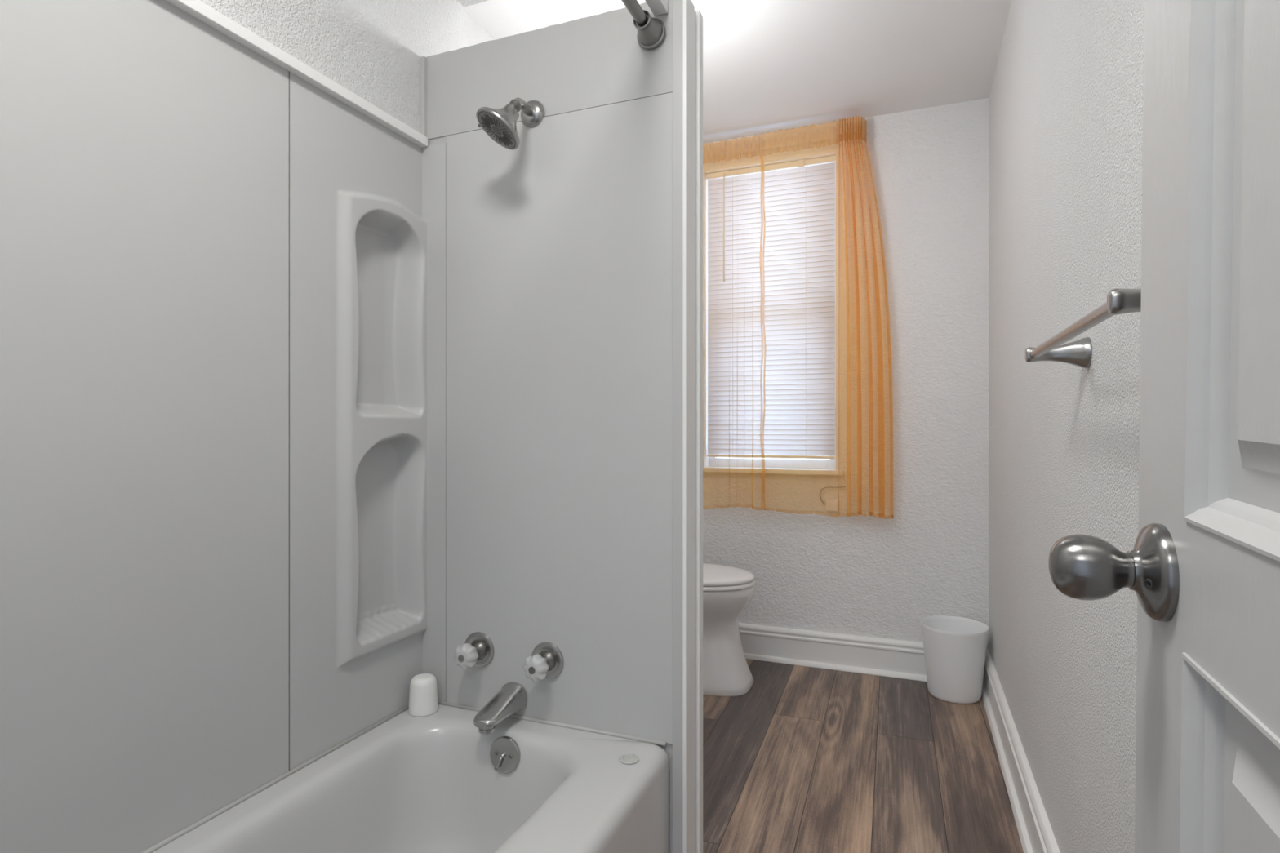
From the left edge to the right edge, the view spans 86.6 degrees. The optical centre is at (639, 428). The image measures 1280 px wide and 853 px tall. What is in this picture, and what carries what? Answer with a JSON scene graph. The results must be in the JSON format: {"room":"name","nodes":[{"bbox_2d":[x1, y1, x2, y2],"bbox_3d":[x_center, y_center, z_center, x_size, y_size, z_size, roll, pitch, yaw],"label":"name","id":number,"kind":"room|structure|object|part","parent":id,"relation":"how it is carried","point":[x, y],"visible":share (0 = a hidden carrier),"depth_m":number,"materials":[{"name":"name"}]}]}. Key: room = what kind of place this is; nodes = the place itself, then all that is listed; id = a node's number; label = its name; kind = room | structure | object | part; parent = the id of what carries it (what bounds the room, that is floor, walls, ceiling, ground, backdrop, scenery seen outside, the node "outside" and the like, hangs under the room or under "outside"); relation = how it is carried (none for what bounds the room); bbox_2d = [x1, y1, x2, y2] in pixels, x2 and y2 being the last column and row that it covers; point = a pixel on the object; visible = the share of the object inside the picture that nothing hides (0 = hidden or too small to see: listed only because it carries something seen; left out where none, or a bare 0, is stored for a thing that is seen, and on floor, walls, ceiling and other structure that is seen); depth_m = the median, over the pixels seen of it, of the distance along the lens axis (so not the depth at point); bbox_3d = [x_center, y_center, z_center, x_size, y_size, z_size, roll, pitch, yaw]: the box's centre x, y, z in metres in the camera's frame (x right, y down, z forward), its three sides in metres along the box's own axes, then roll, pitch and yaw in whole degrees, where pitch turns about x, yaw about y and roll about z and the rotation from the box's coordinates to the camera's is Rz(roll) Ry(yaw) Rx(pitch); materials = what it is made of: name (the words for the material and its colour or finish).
{"room":"bathroom","nodes":[
{"label":"bathroom","id":0,"kind":"room"},
{"bbox_2d":[199,0,496,770],"bbox_3d":[-0.652,-0.147,1.891,0.287,2.435,3.250,0,0,22],"label":"wall","id":1,"kind":"structure","parent":0,"point":[373,49],"depth_m":1.57,"materials":[{"name":"paint"}]},
{"bbox_2d":[457,0,488,7],"bbox_3d":[-0.197,-1.272,1.750,0.663,0.185,0.065,0,0,22],"label":"trim","id":2,"kind":"structure","parent":1,"relation":"attached to","point":[464,3],"depth_m":1.88,"materials":[{"name":"paint"}]},
{"bbox_2d":[427,136,672,852],"bbox_3d":[-0.213,0.061,1.656,0.703,2.018,0.091,0,0,22],"label":"wall partition","id":3,"kind":"structure","parent":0,"point":[668,748],"depth_m":1.50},
{"bbox_2d":[419,56,426,137],"bbox_3d":[-0.553,-0.845,1.734,0.014,0.205,0.011,0,0,22],"label":"trim","id":4,"kind":"structure","parent":3,"relation":"attached to","point":[423,60],"depth_m":1.73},
{"bbox_2d":[426,0,672,139],"bbox_3d":[-0.242,-0.845,1.617,0.679,0.212,0.004,0,0,22],"label":"wall","id":5,"kind":"structure","parent":3,"relation":"attached to","point":[595,60],"depth_m":1.60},
{"bbox_2d":[644,0,667,16],"bbox_3d":[-0.234,-0.929,0.793,0.032,0.034,1.518,0,0,22],"label":"batten","id":6,"kind":"object","parent":3,"relation":"attached to","point":[658,7],"visible":1,"depth_m":1.47,"materials":[{"name":"paint"}]},
{"bbox_2d":[672,0,682,852],"bbox_3d":[0.084,0.060,1.482,0.026,2.020,0.008,0,0,22],"label":"trim","id":7,"kind":"structure","parent":3,"relation":"attached to","point":[677,4],"depth_m":1.48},
{"bbox_2d":[682,0,702,852],"bbox_3d":[0.119,0.058,1.524,0.015,2.024,0.114,0,0,22],"label":"trim","id":8,"kind":"structure","parent":3,"relation":"attached to","point":[692,20],"depth_m":1.51,"materials":[{"name":"paint"}]},
{"bbox_2d":[464,0,1012,143],"bbox_3d":[0.076,-1.390,1.611,1.852,0.050,3.550,0,0,22],"label":"ceiling","id":9,"kind":"structure","parent":0,"point":[770,66],"depth_m":2.47,"materials":[{"name":"paint"}]},
{"bbox_2d":[636,0,645,4],"bbox_3d":[0.027,-1.148,2.121,0.160,0.433,0.160,0,0,22],"label":"ceiling light","id":10,"kind":"object","parent":9,"relation":"attached to","point":[639,2],"visible":0.02,"depth_m":2.14,"materials":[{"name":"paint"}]},
{"bbox_2d":[702,97,988,649],"bbox_3d":[0.704,-0.147,3.186,1.852,2.435,0.160,0,0,22],"label":"wall","id":11,"kind":"structure","parent":0,"point":[906,542],"depth_m":2.94,"materials":[{"name":"paint"}]},
{"bbox_2d":[702,148,844,475],"bbox_3d":[0.610,-0.517,3.192,0.679,1.455,0.158,0,0,22],"label":"window","id":12,"kind":"structure","parent":11,"relation":"in","point":[710,464],"depth_m":3.16,"materials":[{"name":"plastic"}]},
{"bbox_2d":[706,155,835,458],"bbox_3d":[0.603,-0.544,3.172,0.601,1.369,0.038,0,0,22],"label":"mini blind","id":13,"kind":"object","parent":12,"relation":"attached to","point":[771,228],"visible":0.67,"depth_m":3.17,"materials":[{"name":"plastic"}]},
{"bbox_3d":[0.441,-0.544,3.225,0.002,1.341,0.002,0,0,-38],"label":"ladder cord","id":14,"kind":"part","parent":13,"relation":"part of","materials":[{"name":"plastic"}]},
{"bbox_3d":[0.605,0.133,3.177,0.597,0.014,0.024,0,0,22],"label":"rail","id":15,"kind":"part","parent":13,"relation":"part of","materials":[{"name":"plastic"}]},
{"bbox_3d":[0.758,-0.544,3.099,0.002,1.341,0.002,0,0,-38],"label":"ladder cord","id":16,"kind":"part","parent":13,"relation":"part of","materials":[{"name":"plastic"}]},
{"bbox_3d":[0.624,-0.181,3.226,0.607,0.738,0.026,0,0,22],"label":"sash","id":17,"kind":"part","parent":12,"relation":"part of","materials":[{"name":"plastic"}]},
{"bbox_3d":[0.610,0.199,3.192,0.679,0.022,0.158,0,0,22],"label":"sill","id":18,"kind":"part","parent":12,"relation":"part of","materials":[{"name":"paint"}]},
{"bbox_2d":[702,131,864,158],"bbox_3d":[0.520,-1.275,3.134,0.982,0.012,0.070,0,0,22],"label":"curtain rod","id":19,"kind":"object","parent":11,"relation":"attached to","point":[861,133],"visible":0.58,"depth_m":3.04,"materials":[{"name":"paint"}]},
{"bbox_2d":[819,485,844,511],"bbox_3d":[0.858,0.313,3.028,0.111,0.114,0.020,0,0,22],"label":"toilet paper holder","id":20,"kind":"object","parent":11,"relation":"attached to","point":[831,504],"visible":1,"depth_m":3.02,"materials":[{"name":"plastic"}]},
{"bbox_2d":[738,622,989,684],"bbox_3d":[0.668,0.993,3.095,1.652,0.154,0.036,0,0,22],"label":"baseboard","id":21,"kind":"structure","parent":11,"relation":"attached to","point":[884,657],"depth_m":3.01,"materials":[{"name":"paint"}]},
{"bbox_2d":[702,658,1023,852],"bbox_3d":[-0.293,1.085,0.884,3.600,0.030,5.302,0,0,22],"label":"floor","id":22,"kind":"structure","parent":0,"point":[808,759],"depth_m":2.13,"materials":[{"name":"brown wood"}]},
{"bbox_2d":[141,700,668,852],"bbox_3d":[-0.528,0.880,0.913,0.672,0.380,1.516,0,0,22],"label":"bathtub","id":23,"kind":"object","parent":22,"relation":"on","point":[404,783],"visible":0.88,"depth_m":1.46,"materials":[{"name":"ceramic"}]},
{"bbox_2d":[0,0,672,852],"bbox_3d":[-0.550,-0.026,0.922,0.734,1.439,1.522,0,0,22],"label":"shower surround","id":24,"kind":"object","parent":23,"relation":"on","point":[481,329],"depth_m":1.36,"materials":[{"name":"plastic"}]},
{"bbox_3d":[-0.915,-0.013,0.850,0.004,1.413,1.114,0,0,22],"label":"panel","id":25,"kind":"part","parent":24,"relation":"part of","materials":[{"name":"plastic"}]},
{"bbox_3d":[-0.831,-0.730,1.031,0.021,0.023,1.518,0,0,22],"label":"trim","id":26,"kind":"part","parent":24,"relation":"part of","materials":[{"name":"paint"}]},
{"bbox_3d":[-0.645,-0.013,1.572,0.114,1.413,0.410,0,0,32],"label":"shelf panel","id":27,"kind":"part","parent":24,"relation":"part of","materials":[{"name":"plastic"}]},
{"bbox_3d":[-0.415,0.545,1.623,0.061,0.061,0.039,0,0,22],"label":"knob","id":28,"kind":"part","parent":24,"relation":"part of","materials":[{"name":"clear plastic"}]},
{"bbox_3d":[-0.409,0.545,1.637,0.086,0.086,0.076,0,0,22],"label":"faucet handle","id":29,"kind":"part","parent":24,"relation":"part of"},
{"bbox_3d":[-0.403,0.545,1.654,0.042,0.042,0.036,0,0,22],"label":"stem","id":30,"kind":"part","parent":24,"relation":"part of","materials":[{"name":"silver metal"}]},
{"bbox_2d":[473,682,526,733],"bbox_3d":[-0.327,0.645,1.568,0.068,0.068,0.144,0,0,22],"label":"tub spout","id":31,"kind":"object","parent":24,"relation":"attached to","point":[511,699],"visible":1,"depth_m":1.55,"materials":[{"name":"silver metal"}]},
{"bbox_2d":[475,97,544,150],"bbox_3d":[-0.304,-0.703,1.539,0.112,0.153,0.181,0,0,22],"label":"shower","id":32,"kind":"object","parent":24,"relation":"attached to","point":[500,124],"visible":1,"depth_m":1.50,"materials":[{"name":"silver metal"}]},
{"bbox_3d":[-0.271,-0.734,1.564,0.026,0.048,0.112,0,0,14],"label":"arm","id":33,"kind":"part","parent":32,"relation":"part of","materials":[{"name":"silver metal"}]},
{"bbox_3d":[-0.237,0.547,1.552,0.061,0.061,0.039,0,0,22],"label":"knob","id":34,"kind":"part","parent":24,"relation":"part of","materials":[{"name":"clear plastic"}]},
{"bbox_3d":[-0.231,0.547,1.567,0.086,0.086,0.076,0,0,22],"label":"faucet handle","id":35,"kind":"part","parent":24,"relation":"part of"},
{"bbox_3d":[-0.225,0.547,1.583,0.042,0.042,0.036,0,0,22],"label":"stem","id":36,"kind":"part","parent":24,"relation":"part of","materials":[{"name":"silver metal"}]},
{"bbox_3d":[-0.207,-0.021,1.601,0.602,1.429,0.006,0,0,22],"label":"panel","id":37,"kind":"part","parent":24,"relation":"part of","materials":[{"name":"plastic"}]},
{"bbox_2d":[408,673,438,716],"bbox_3d":[-0.532,0.652,1.668,0.069,0.086,0.069,0,0,22],"label":"cup","id":38,"kind":"object","parent":23,"relation":"on","point":[423,695],"visible":1,"depth_m":1.64,"materials":[{"name":"plastic"}]},
{"bbox_3d":[-0.315,0.751,1.530,0.026,0.036,0.012,0,0,-5],"label":"trip lever","id":39,"kind":"part","parent":23,"relation":"part of","materials":[{"name":"silver metal"}]},
{"bbox_3d":[-0.306,0.740,1.538,0.078,0.078,0.019,0,0,22],"label":"overflow plate","id":40,"kind":"part","parent":23,"relation":"part of","materials":[{"name":"silver metal"}]},
{"bbox_2d":[618,753,639,764],"bbox_3d":[-0.023,0.694,1.425,0.043,0.004,0.043,0,0,22],"label":"drain stopper","id":41,"kind":"object","parent":23,"relation":"on","point":[628,758],"visible":1,"depth_m":1.42,"materials":[{"name":"white plastic"}]},
{"bbox_2d":[702,563,755,696],"bbox_3d":[0.127,0.672,2.931,0.741,0.795,0.460,0,0,22],"label":"toilet","id":42,"kind":"object","parent":22,"relation":"on","point":[727,591],"visible":0.36,"depth_m":2.74,"materials":[{"name":"ceramic"}]},
{"bbox_3d":[0.246,0.617,2.884,0.480,0.026,0.382,0,0,22],"label":"lid","id":43,"kind":"part","parent":42,"relation":"part of","materials":[{"name":"plastic"}]},
{"bbox_3d":[0.247,0.640,2.884,0.483,0.017,0.386,0,0,22],"label":"seat","id":44,"kind":"part","parent":42,"relation":"part of","materials":[{"name":"plastic"}]},
{"bbox_2d":[920,615,988,704],"bbox_3d":[1.259,0.928,2.721,0.248,0.284,0.248,0,0,22],"label":"trash can","id":45,"kind":"object","parent":22,"relation":"on","point":[955,647],"visible":1,"depth_m":2.64,"materials":[{"name":"plastic"}]},
{"bbox_2d":[988,0,1144,852],"bbox_3d":[0.886,-0.147,1.278,0.100,2.435,3.250,0,0,22],"label":"wall","id":46,"kind":"structure","parent":0,"point":[1065,99],"depth_m":1.44,"materials":[{"name":"paint"}]},
{"bbox_2d":[981,652,1060,852],"bbox_3d":[0.820,0.993,1.295,0.036,0.154,3.194,0,0,22],"label":"baseboard","id":47,"kind":"structure","parent":46,"relation":"attached to","point":[1036,834],"depth_m":1.94,"materials":[{"name":"paint"}]},
{"bbox_2d":[1025,288,1141,368],"bbox_3d":[0.662,-0.137,0.986,0.100,0.057,0.630,0,0,22],"label":"towel bar","id":48,"kind":"object","parent":46,"relation":"attached to","point":[1078,353],"visible":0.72,"depth_m":0.98,"materials":[{"name":"silver metal"}]},
{"bbox_3d":[0.768,-0.137,1.252,0.100,0.057,0.057,0,0,22],"label":"post","id":49,"kind":"part","parent":48,"relation":"part of","materials":[{"name":"silver metal"}]},
{"bbox_3d":[0.556,-0.137,0.720,0.100,0.057,0.057,0,0,22],"label":"post","id":50,"kind":"part","parent":48,"relation":"part of","materials":[{"name":"silver metal"}]},
{"bbox_3d":[-0.554,-0.147,0.027,1.850,2.435,0.140,0,0,22],"label":"wall","id":51,"kind":"structure","parent":0,"visible":0},
{"bbox_2d":[621,0,665,49],"bbox_3d":[-0.254,-0.872,0.801,0.067,0.067,1.514,0,0,22],"label":"shower rod","id":52,"kind":"object","parent":51,"relation":"attached to","point":[651,33],"visible":1,"depth_m":1.46,"materials":[{"name":"silver metal"}]},
{"bbox_2d":[1048,0,1279,852],"bbox_3d":[0.303,0.049,0.179,0.170,2.011,0.826,0,0,16],"label":"door","id":53,"kind":"structure","parent":51,"relation":"in","point":[1202,567],"depth_m":0.43,"materials":[{"name":"paint"}]},
{"bbox_3d":[0.339,0.105,0.511,0.052,0.049,0.049,0,2,22],"label":"knob","id":54,"kind":"part","parent":53,"relation":"part of","materials":[{"name":"silver metal"}]}
]}

